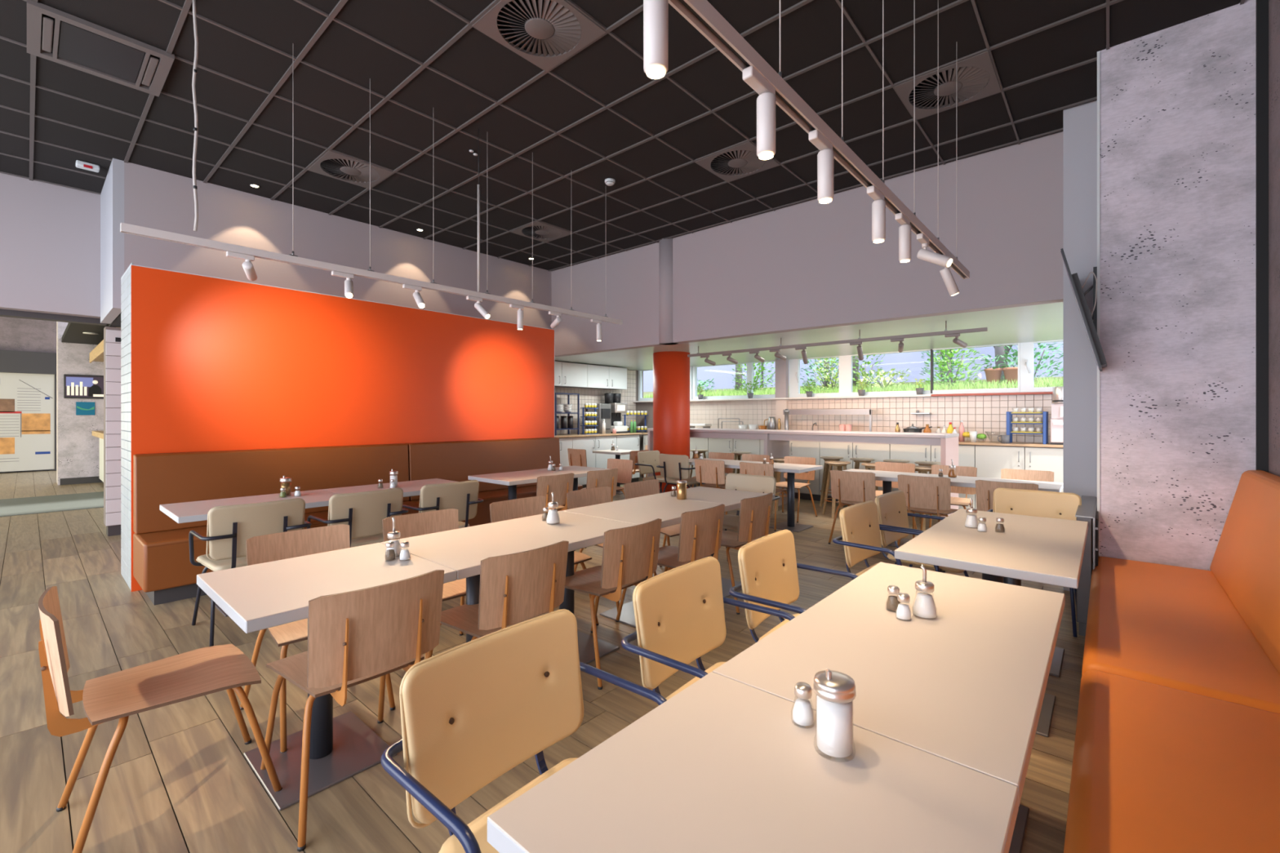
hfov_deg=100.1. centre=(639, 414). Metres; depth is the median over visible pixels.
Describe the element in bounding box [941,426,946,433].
bottle
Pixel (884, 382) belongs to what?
bush
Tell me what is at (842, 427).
cup
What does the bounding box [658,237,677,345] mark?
column
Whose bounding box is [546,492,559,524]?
sugar pourer
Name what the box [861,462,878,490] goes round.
bar stool
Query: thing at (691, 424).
tray
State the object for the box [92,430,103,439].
countertop
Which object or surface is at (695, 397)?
window
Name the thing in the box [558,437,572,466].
base cabinet
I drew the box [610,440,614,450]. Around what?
sugar pourer
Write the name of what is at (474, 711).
armchair
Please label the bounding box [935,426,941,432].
bottle
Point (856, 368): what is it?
trunk
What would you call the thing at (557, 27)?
ceiling vent
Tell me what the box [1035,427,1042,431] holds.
glass cup
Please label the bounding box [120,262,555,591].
wall
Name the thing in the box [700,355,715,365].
track spotlight
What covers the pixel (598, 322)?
track spotlight
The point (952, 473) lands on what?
sugar pourer
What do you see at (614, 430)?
cup
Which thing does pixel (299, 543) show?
wooden chair
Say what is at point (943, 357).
bush
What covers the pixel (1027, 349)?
window
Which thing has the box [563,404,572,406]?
bowl
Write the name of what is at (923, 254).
track spotlight
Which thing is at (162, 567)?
bench
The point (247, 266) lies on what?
track spotlight
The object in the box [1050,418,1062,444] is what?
microwave oven
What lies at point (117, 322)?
trim
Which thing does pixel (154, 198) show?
wall
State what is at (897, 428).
bottle
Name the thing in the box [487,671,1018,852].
dining table
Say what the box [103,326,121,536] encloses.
tiled wall
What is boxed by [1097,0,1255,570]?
concrete pillar
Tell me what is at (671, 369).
column
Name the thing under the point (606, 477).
wooden chair
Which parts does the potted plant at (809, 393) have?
pot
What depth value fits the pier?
9.68 m
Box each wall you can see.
[0,173,100,318]
[0,469,54,473]
[56,321,103,484]
[100,158,124,324]
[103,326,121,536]
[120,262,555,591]
[124,162,551,328]
[551,131,1062,356]
[555,369,643,434]
[636,394,1052,477]
[643,341,1062,391]
[1062,100,1097,591]
[1268,0,1279,476]
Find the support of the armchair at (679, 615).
on the floor
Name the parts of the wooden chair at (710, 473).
backrest, seat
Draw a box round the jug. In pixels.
[764,417,777,429]
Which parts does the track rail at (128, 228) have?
rail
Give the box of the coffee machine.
[604,392,628,433]
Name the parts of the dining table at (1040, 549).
post, post, plate, plate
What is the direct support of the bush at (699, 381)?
on the ground at (1059, 377)
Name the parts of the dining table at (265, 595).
post, plate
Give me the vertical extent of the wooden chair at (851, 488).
0.813 m
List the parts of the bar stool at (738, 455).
leg, leg, seat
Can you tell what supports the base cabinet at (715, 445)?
on the floor
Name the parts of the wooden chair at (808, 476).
leg, seat, leg, backrest, leg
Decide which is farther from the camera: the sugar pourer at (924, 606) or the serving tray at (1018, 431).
the serving tray at (1018, 431)
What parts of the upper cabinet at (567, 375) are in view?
door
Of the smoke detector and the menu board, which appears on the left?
the menu board
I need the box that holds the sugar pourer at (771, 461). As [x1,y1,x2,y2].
[768,453,773,464]
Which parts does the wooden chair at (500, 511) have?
backrest, seat, leg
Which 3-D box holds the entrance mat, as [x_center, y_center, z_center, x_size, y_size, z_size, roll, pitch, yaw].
[-10.357,1.406,7.372,2.300,0.008,4.480,0,0,41]
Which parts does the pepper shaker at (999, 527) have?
lid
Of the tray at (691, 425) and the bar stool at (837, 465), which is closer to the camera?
the bar stool at (837, 465)
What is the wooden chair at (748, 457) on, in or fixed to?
on the floor
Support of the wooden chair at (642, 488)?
on the floor
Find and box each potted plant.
[697,386,704,399]
[742,381,758,398]
[801,379,816,397]
[856,379,866,395]
[912,378,924,395]
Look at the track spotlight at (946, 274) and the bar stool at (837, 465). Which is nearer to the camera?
the track spotlight at (946, 274)
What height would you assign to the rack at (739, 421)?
0.317 m
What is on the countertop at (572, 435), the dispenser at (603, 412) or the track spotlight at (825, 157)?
the dispenser at (603, 412)
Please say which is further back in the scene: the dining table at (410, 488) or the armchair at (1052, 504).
the dining table at (410, 488)
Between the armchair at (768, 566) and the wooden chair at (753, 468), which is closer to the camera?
the armchair at (768, 566)
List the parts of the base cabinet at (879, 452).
door, door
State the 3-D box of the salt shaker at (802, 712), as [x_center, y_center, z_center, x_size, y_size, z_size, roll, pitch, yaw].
[0.350,0.620,1.148,0.050,0.080,0.050,0,0,41]
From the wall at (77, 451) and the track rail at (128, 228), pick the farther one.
the wall at (77, 451)
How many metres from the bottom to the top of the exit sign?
0.055 m
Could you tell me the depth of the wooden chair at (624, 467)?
7.15 m
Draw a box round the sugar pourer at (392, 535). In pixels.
[386,516,401,556]
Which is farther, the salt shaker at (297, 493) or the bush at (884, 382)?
the bush at (884, 382)
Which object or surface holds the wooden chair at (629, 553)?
on the floor
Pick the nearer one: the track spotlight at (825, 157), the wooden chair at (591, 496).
the track spotlight at (825, 157)
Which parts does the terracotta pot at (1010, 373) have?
pot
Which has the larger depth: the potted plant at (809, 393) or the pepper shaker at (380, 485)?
the potted plant at (809, 393)
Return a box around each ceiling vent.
[307,150,393,188]
[471,0,606,71]
[511,221,573,242]
[694,141,780,182]
[893,51,1001,119]
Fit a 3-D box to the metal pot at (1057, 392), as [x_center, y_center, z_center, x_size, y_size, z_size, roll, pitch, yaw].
[5.417,-0.250,6.886,0.184,0.210,0.184,0,0,41]
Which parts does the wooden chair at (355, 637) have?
leg, leg, seat, backrest, leg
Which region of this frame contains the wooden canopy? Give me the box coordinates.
[89,339,103,363]
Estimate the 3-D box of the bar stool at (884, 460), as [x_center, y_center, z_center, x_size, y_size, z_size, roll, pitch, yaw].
[3.682,1.033,7.698,0.344,0.754,0.344,0,0,13]
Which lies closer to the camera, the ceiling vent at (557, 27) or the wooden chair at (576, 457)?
the ceiling vent at (557, 27)
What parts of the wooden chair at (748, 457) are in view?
backrest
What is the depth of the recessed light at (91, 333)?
9.49 m
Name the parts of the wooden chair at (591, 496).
leg, backrest, seat, leg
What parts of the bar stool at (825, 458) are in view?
leg, leg, seat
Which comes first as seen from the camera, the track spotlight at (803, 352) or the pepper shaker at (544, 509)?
the pepper shaker at (544, 509)
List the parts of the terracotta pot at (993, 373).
pot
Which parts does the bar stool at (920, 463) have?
seat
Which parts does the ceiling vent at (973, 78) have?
blade, blade, blade, blade, blade, blade, blade, blade, blade, blade, blade, blade, blade, blade, blade, blade, blade, blade, blade, blade, blade, blade, blade, blade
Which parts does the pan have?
lid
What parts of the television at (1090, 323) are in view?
tilt arm, wall plate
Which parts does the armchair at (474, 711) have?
armrest, backrest, seat, armrest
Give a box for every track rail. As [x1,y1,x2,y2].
[120,0,622,324]
[668,0,969,279]
[687,320,987,356]
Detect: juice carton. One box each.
[630,420,632,432]
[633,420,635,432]
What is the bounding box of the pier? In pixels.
[775,359,788,430]
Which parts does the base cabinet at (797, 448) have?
door, door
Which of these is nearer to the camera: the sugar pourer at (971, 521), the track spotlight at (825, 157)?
the track spotlight at (825, 157)
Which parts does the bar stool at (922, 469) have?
seat, leg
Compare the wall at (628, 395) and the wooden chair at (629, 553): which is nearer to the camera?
the wooden chair at (629, 553)
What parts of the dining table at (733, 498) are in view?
plate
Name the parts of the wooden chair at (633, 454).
backrest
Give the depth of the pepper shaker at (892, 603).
1.79 m
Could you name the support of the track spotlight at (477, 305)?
hanging from the track rail at (128, 228)
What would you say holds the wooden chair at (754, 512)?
on the floor
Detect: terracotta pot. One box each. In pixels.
[980,355,1004,384]
[998,351,1017,383]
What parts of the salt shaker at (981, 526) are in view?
lid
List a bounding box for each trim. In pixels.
[0,308,106,325]
[0,350,56,374]
[109,312,121,327]
[633,394,931,402]
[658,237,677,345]
[931,391,1052,396]
[1255,0,1268,472]
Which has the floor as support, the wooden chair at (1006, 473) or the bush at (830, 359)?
the wooden chair at (1006, 473)
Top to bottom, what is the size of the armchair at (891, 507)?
0.852 m
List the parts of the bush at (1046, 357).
stem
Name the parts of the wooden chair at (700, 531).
leg, seat, backrest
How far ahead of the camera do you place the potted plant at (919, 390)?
8.17 m
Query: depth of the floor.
2.50 m
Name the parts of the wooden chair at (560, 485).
backrest, seat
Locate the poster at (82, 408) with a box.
[75,401,94,415]
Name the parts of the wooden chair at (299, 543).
leg, leg, seat, backrest, leg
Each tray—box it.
[689,423,711,426]
[689,423,711,428]
[1011,412,1042,413]
[1011,422,1042,422]
[1011,431,1042,433]
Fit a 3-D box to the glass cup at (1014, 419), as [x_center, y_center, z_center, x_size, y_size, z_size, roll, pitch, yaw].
[5.009,0.065,7.149,0.075,0.059,0.075,0,0,41]
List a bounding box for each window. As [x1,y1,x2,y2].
[638,366,692,400]
[692,362,750,399]
[750,360,775,398]
[788,355,849,397]
[849,342,1020,395]
[1020,339,1062,392]
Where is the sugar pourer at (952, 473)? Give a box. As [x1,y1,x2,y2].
[947,459,956,477]
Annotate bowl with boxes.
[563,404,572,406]
[563,406,572,408]
[563,408,572,412]
[738,424,747,429]
[748,424,758,429]
[758,425,767,429]
[962,431,969,437]
[976,433,986,439]
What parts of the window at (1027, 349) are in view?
handle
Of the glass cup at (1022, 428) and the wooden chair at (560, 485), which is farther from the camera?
the glass cup at (1022, 428)
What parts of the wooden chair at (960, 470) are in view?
leg, leg, backrest, seat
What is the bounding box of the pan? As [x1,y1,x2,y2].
[902,423,932,432]
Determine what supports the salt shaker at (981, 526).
on the dining table at (1040, 549)
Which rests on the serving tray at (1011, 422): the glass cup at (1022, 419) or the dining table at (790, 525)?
the glass cup at (1022, 419)
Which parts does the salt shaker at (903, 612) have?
lid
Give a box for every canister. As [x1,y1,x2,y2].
[556,415,559,428]
[560,415,566,428]
[567,415,573,428]
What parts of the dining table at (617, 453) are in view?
post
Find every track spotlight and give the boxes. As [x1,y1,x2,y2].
[226,251,257,280]
[331,271,354,297]
[402,284,425,308]
[466,295,489,318]
[509,303,524,329]
[548,311,561,328]
[590,319,601,341]
[643,0,668,79]
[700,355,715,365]
[722,353,737,364]
[742,66,775,159]
[749,351,764,362]
[769,349,786,360]
[795,346,808,364]
[808,129,834,204]
[849,342,863,360]
[866,185,885,243]
[890,337,904,352]
[894,212,911,262]
[916,233,952,267]
[939,254,959,295]
[944,333,967,347]
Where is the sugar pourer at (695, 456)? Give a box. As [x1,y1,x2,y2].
[693,445,698,458]
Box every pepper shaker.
[377,479,382,488]
[385,541,395,560]
[542,507,548,520]
[551,463,555,471]
[671,486,676,496]
[885,585,901,611]
[938,469,942,476]
[994,517,1004,532]
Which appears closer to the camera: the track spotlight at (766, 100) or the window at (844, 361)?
the track spotlight at (766, 100)
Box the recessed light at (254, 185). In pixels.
[248,183,259,187]
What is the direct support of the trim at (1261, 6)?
attached to the wall at (1273, 5)
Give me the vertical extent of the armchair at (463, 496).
0.852 m
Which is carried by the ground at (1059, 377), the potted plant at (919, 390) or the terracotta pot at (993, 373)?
the terracotta pot at (993, 373)
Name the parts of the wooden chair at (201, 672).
backrest, leg, leg, seat, leg, leg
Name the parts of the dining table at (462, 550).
post, post, plate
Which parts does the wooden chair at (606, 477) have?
backrest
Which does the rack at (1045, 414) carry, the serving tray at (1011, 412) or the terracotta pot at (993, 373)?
the serving tray at (1011, 412)
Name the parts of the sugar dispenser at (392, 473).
lid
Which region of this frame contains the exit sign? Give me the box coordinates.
[75,160,99,172]
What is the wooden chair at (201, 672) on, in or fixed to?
on the floor
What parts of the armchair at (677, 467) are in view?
backrest, seat, armrest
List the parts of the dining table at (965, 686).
plate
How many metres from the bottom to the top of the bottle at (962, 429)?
0.300 m
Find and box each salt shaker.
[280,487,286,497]
[294,486,300,496]
[390,479,395,488]
[400,541,409,560]
[792,681,813,728]
[896,592,912,621]
[977,516,986,532]
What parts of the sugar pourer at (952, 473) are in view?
lid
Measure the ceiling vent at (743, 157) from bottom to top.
0.033 m
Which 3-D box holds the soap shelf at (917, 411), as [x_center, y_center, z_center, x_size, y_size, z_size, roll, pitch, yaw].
[4.294,-0.040,8.185,0.260,0.060,0.140,0,0,41]
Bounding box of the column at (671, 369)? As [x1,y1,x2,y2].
[653,351,689,493]
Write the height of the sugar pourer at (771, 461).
0.150 m
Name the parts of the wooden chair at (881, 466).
seat, backrest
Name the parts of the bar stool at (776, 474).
leg, seat, leg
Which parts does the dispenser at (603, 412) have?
panel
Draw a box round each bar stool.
[689,449,708,486]
[731,451,751,473]
[771,457,796,511]
[819,456,843,506]
[822,461,850,518]
[849,457,874,470]
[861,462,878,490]
[883,459,909,491]
[914,461,940,515]
[915,465,940,529]
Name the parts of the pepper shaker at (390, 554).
lid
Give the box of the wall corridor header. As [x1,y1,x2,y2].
[0,316,56,353]
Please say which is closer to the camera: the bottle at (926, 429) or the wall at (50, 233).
the wall at (50, 233)
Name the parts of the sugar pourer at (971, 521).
spout, lid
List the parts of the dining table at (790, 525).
post, plate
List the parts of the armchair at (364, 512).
armrest, backrest, seat, armrest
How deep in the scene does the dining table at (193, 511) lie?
4.01 m
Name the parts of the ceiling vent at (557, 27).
blade, blade, blade, blade, blade, blade, blade, blade, blade, blade, blade, blade, blade, blade, blade, blade, blade, blade, blade, blade, blade, blade, blade, blade, blade, blade, blade, blade, blade, blade, blade, blade, blade, blade, blade, blade, blade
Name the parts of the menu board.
frame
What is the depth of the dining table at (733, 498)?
4.40 m
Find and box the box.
[1051,403,1062,418]
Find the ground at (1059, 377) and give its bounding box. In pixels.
[643,376,1062,397]
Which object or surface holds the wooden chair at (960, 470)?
on the floor
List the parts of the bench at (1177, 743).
seat, seat, backrest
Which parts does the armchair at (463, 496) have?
armrest, backrest, seat, armrest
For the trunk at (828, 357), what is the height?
2.900 m
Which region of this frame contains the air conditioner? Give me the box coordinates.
[26,0,174,97]
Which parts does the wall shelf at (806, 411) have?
rail, post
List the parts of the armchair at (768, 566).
armrest, backrest, seat, armrest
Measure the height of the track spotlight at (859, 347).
0.215 m
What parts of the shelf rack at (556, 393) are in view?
post, shelf, shelf, shelf, post, post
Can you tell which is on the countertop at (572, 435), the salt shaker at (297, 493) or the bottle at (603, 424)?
the bottle at (603, 424)
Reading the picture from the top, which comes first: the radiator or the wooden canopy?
the wooden canopy
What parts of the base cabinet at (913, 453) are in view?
door, door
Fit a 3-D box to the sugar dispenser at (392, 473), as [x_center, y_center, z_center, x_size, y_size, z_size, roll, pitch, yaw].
[-2.244,0.578,4.880,0.073,0.164,0.073,0,0,41]
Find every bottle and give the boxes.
[601,419,605,434]
[894,422,900,431]
[923,424,931,432]
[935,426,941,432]
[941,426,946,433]
[946,422,953,433]
[959,420,964,441]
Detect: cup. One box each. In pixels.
[612,428,616,433]
[839,424,845,431]
[844,424,852,431]
[1012,408,1018,412]
[1012,417,1018,422]
[1012,426,1018,431]
[1019,408,1026,412]
[1019,417,1026,422]
[1019,426,1026,431]
[1027,408,1034,412]
[1027,417,1034,422]
[1027,426,1034,431]
[1035,408,1042,412]
[1035,417,1042,422]
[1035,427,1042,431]
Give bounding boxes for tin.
[676,480,686,499]
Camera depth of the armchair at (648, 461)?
8.13 m
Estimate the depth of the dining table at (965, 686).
1.44 m
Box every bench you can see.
[133,437,582,605]
[1063,470,1279,852]
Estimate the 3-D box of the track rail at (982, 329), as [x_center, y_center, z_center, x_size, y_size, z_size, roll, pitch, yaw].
[2.130,-0.927,6.703,3.758,0.145,0.050,0,0,41]
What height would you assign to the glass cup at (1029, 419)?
0.059 m
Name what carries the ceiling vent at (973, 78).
in the ceiling at (596, 116)
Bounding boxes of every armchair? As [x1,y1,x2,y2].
[188,497,311,646]
[306,487,408,547]
[380,608,666,852]
[402,480,483,528]
[621,556,795,700]
[635,450,673,493]
[656,453,703,493]
[722,472,780,559]
[728,529,857,642]
[832,500,947,579]
[875,489,968,577]
[986,487,1081,637]
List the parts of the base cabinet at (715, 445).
door, door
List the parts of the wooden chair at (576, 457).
backrest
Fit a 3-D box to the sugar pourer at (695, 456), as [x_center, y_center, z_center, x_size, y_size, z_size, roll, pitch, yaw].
[0.845,0.564,8.052,0.074,0.192,0.074,0,0,41]
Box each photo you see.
[0,399,14,412]
[0,437,14,454]
[22,413,50,434]
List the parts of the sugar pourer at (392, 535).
spout, lid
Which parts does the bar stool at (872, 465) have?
seat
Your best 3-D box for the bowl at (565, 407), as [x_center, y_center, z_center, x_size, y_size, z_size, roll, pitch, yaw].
[-1.366,-0.117,10.142,0.176,0.063,0.176,0,0,41]
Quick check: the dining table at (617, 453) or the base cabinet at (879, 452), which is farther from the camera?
the dining table at (617, 453)
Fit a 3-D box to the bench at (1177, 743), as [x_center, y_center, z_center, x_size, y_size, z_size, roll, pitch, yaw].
[1.493,0.866,1.242,0.765,1.088,5.635,0,0,41]
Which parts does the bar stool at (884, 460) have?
seat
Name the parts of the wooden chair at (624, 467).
seat, backrest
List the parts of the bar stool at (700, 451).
leg, seat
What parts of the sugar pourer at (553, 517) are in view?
spout, lid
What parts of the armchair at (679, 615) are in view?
armrest, backrest, seat, armrest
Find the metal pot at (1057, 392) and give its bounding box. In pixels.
[1052,386,1062,403]
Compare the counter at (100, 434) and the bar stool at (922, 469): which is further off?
the counter at (100, 434)
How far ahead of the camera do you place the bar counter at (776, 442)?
7.53 m
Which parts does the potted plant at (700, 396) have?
pot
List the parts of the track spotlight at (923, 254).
stem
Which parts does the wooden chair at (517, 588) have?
leg, seat, backrest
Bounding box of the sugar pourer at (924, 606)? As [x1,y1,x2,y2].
[912,564,937,619]
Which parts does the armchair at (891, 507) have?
backrest, armrest, seat, armrest, leg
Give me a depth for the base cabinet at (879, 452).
8.36 m
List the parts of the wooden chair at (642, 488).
backrest, leg, seat, leg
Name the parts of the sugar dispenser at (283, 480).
lid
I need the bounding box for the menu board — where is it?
[0,372,56,471]
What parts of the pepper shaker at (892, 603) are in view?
lid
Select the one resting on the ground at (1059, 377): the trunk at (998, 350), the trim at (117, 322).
the trunk at (998, 350)
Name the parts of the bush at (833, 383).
stem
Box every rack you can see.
[555,392,579,435]
[718,417,742,429]
[1006,411,1048,444]
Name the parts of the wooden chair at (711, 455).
backrest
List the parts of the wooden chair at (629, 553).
leg, leg, seat, backrest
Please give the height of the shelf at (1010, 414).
0.012 m
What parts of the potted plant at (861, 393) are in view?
pot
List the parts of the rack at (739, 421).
frame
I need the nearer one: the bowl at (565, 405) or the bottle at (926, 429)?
the bottle at (926, 429)
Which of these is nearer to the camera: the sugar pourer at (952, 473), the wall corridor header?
the sugar pourer at (952, 473)
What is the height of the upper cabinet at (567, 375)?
0.455 m
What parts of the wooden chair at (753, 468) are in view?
backrest, leg, seat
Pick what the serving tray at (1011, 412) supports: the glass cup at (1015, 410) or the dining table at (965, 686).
the glass cup at (1015, 410)
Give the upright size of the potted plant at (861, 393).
0.272 m
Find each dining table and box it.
[160,488,337,617]
[196,542,456,810]
[322,478,457,497]
[380,511,637,664]
[467,466,608,500]
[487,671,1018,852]
[561,494,730,627]
[592,448,633,494]
[653,486,774,597]
[688,457,822,532]
[712,562,1064,852]
[842,468,1062,546]
[894,508,1088,737]
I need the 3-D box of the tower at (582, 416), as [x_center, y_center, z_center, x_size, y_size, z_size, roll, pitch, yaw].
[-0.990,0.120,10.450,0.180,0.520,0.340,0,0,41]
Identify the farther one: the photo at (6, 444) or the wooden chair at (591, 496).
the photo at (6, 444)
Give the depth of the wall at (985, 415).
8.53 m
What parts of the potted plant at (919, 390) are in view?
pot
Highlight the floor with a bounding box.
[0,470,1085,852]
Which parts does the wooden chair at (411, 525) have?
backrest, seat, leg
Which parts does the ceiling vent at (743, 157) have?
blade, blade, blade, blade, blade, blade, blade, blade, blade, blade, blade, blade, blade, blade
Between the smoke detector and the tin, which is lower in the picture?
the tin
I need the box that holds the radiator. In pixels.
[1075,495,1098,636]
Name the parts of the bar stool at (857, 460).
leg, seat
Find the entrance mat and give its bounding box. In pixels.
[0,491,103,516]
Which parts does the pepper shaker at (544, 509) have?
lid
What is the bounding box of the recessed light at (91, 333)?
[82,332,98,334]
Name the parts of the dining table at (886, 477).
post, plate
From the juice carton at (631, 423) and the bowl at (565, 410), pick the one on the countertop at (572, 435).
the juice carton at (631, 423)
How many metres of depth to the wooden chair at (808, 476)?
7.49 m
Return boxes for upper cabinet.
[555,361,586,387]
[575,364,626,390]
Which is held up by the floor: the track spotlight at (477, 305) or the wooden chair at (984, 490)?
the wooden chair at (984, 490)
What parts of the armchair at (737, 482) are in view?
seat, backrest, armrest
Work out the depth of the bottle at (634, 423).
11.25 m
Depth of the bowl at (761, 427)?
9.59 m
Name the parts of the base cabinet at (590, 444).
door, door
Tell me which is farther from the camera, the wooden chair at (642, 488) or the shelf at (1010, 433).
the shelf at (1010, 433)
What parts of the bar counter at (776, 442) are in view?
support panel, support panel, panel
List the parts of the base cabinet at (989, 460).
door, door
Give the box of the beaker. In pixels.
[968,431,977,442]
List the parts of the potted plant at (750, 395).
pot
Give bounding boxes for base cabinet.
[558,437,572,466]
[572,435,616,488]
[615,434,639,484]
[643,434,647,477]
[689,437,708,487]
[708,437,759,488]
[760,440,820,501]
[819,441,889,502]
[889,444,975,509]
[975,444,1062,508]
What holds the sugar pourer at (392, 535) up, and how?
on the dining table at (265, 595)
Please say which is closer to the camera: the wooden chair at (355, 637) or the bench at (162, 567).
the wooden chair at (355, 637)
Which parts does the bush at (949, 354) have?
stem, stem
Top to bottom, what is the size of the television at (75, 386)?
0.480 m
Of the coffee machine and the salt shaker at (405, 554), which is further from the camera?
the coffee machine
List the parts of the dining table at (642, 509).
plate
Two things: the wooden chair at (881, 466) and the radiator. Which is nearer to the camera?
the radiator
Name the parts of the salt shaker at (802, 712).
lid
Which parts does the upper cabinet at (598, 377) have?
door, door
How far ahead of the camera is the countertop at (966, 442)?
7.06 m
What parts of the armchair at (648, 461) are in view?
armrest, backrest, seat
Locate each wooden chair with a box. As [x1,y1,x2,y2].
[38,586,282,852]
[240,524,395,752]
[259,569,444,852]
[382,508,466,659]
[426,540,568,658]
[489,495,599,625]
[536,472,575,551]
[561,467,617,548]
[564,518,662,689]
[566,486,657,613]
[567,448,600,468]
[580,458,633,494]
[615,503,725,622]
[623,449,648,491]
[623,479,679,568]
[690,452,734,487]
[694,458,727,515]
[720,492,773,614]
[724,453,769,481]
[739,462,786,531]
[775,456,817,522]
[828,470,875,544]
[875,462,917,529]
[896,474,958,548]
[920,464,977,530]
[975,480,1038,511]
[1000,468,1053,482]
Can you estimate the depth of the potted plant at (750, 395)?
10.08 m
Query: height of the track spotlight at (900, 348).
0.145 m
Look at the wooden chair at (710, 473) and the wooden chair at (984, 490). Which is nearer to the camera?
the wooden chair at (984, 490)
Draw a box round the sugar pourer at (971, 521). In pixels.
[964,497,978,528]
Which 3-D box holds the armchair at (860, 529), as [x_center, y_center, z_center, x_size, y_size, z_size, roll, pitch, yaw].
[1.526,0.983,3.156,0.583,0.852,0.602,0,0,44]
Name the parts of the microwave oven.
handle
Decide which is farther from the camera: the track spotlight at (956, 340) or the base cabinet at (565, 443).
the base cabinet at (565, 443)
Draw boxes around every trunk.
[734,364,742,391]
[823,357,830,388]
[852,355,858,386]
[937,349,951,382]
[993,345,1012,381]
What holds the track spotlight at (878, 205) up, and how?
hanging from the track rail at (700, 14)
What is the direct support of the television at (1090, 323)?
attached to the concrete pillar at (1176, 104)
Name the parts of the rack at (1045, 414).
post, post, post, post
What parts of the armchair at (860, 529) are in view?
backrest, armrest, seat, armrest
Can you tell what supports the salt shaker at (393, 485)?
on the dining table at (410, 488)
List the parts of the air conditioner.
panel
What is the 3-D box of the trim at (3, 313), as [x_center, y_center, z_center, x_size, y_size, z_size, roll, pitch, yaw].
[-7.323,-1.060,4.803,0.150,0.060,3.600,0,0,41]
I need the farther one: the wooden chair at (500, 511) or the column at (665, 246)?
the column at (665, 246)
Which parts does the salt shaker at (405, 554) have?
lid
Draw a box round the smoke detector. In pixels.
[604,177,615,186]
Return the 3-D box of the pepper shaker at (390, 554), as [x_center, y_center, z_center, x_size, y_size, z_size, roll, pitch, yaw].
[-1.133,0.618,2.430,0.050,0.082,0.050,0,0,41]
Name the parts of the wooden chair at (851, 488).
leg, seat, backrest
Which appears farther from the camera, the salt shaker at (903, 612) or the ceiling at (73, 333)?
the ceiling at (73, 333)
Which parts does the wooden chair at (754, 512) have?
leg, seat, backrest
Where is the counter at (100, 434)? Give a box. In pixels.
[92,430,103,484]
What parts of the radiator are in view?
panel, frame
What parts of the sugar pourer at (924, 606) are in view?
spout, lid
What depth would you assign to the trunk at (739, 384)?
13.99 m
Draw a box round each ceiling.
[0,0,1244,271]
[61,322,113,344]
[555,302,1062,371]
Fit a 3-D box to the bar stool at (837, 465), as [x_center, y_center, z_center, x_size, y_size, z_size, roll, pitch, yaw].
[2.749,1.033,7.450,0.344,0.754,0.344,0,0,-8]
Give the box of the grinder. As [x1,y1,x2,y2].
[777,417,781,430]
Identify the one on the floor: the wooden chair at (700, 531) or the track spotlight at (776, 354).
the wooden chair at (700, 531)
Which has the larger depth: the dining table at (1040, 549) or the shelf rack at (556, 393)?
the shelf rack at (556, 393)
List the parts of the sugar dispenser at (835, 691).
glass, lid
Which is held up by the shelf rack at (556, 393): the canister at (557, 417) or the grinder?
the canister at (557, 417)
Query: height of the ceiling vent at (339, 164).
0.033 m
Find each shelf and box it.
[782,408,876,431]
[910,410,931,413]
[1009,413,1042,414]
[1009,422,1042,424]
[1009,432,1042,434]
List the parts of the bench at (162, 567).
backrest, seat, backrest, seat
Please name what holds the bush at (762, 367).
on the ground at (1059, 377)
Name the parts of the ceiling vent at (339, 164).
blade, blade, blade, blade, blade, blade, blade, blade, blade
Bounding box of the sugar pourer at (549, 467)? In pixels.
[547,456,552,470]
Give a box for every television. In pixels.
[63,373,103,399]
[1060,248,1106,371]
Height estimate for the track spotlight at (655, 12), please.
0.206 m
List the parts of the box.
panel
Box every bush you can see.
[697,378,714,392]
[731,361,775,391]
[800,357,839,388]
[812,355,854,391]
[852,354,884,386]
[856,368,911,389]
[920,348,965,383]
[923,347,983,385]
[998,342,1062,379]
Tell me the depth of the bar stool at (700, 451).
9.91 m
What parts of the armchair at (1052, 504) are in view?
backrest, leg, leg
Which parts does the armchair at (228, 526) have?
leg, armrest, leg, seat, backrest, armrest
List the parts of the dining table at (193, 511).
plate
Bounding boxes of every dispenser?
[280,475,292,495]
[389,469,398,486]
[587,403,610,433]
[813,668,856,760]
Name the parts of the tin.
lid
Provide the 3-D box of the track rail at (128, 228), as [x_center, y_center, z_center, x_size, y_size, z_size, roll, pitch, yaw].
[-1.514,-1.720,4.409,0.038,1.449,3.978,0,0,41]
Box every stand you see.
[783,408,789,430]
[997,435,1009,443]
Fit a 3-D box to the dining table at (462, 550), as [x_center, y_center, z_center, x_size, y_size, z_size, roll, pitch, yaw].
[-0.658,1.035,2.978,0.758,0.750,1.218,0,0,41]
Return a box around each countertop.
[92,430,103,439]
[555,432,642,437]
[642,432,1062,448]
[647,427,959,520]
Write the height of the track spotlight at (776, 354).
0.145 m
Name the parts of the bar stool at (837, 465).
leg, leg, seat, leg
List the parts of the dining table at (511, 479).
post, post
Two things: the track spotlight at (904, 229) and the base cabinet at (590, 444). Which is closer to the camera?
the track spotlight at (904, 229)
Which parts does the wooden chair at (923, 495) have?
leg, leg, backrest, seat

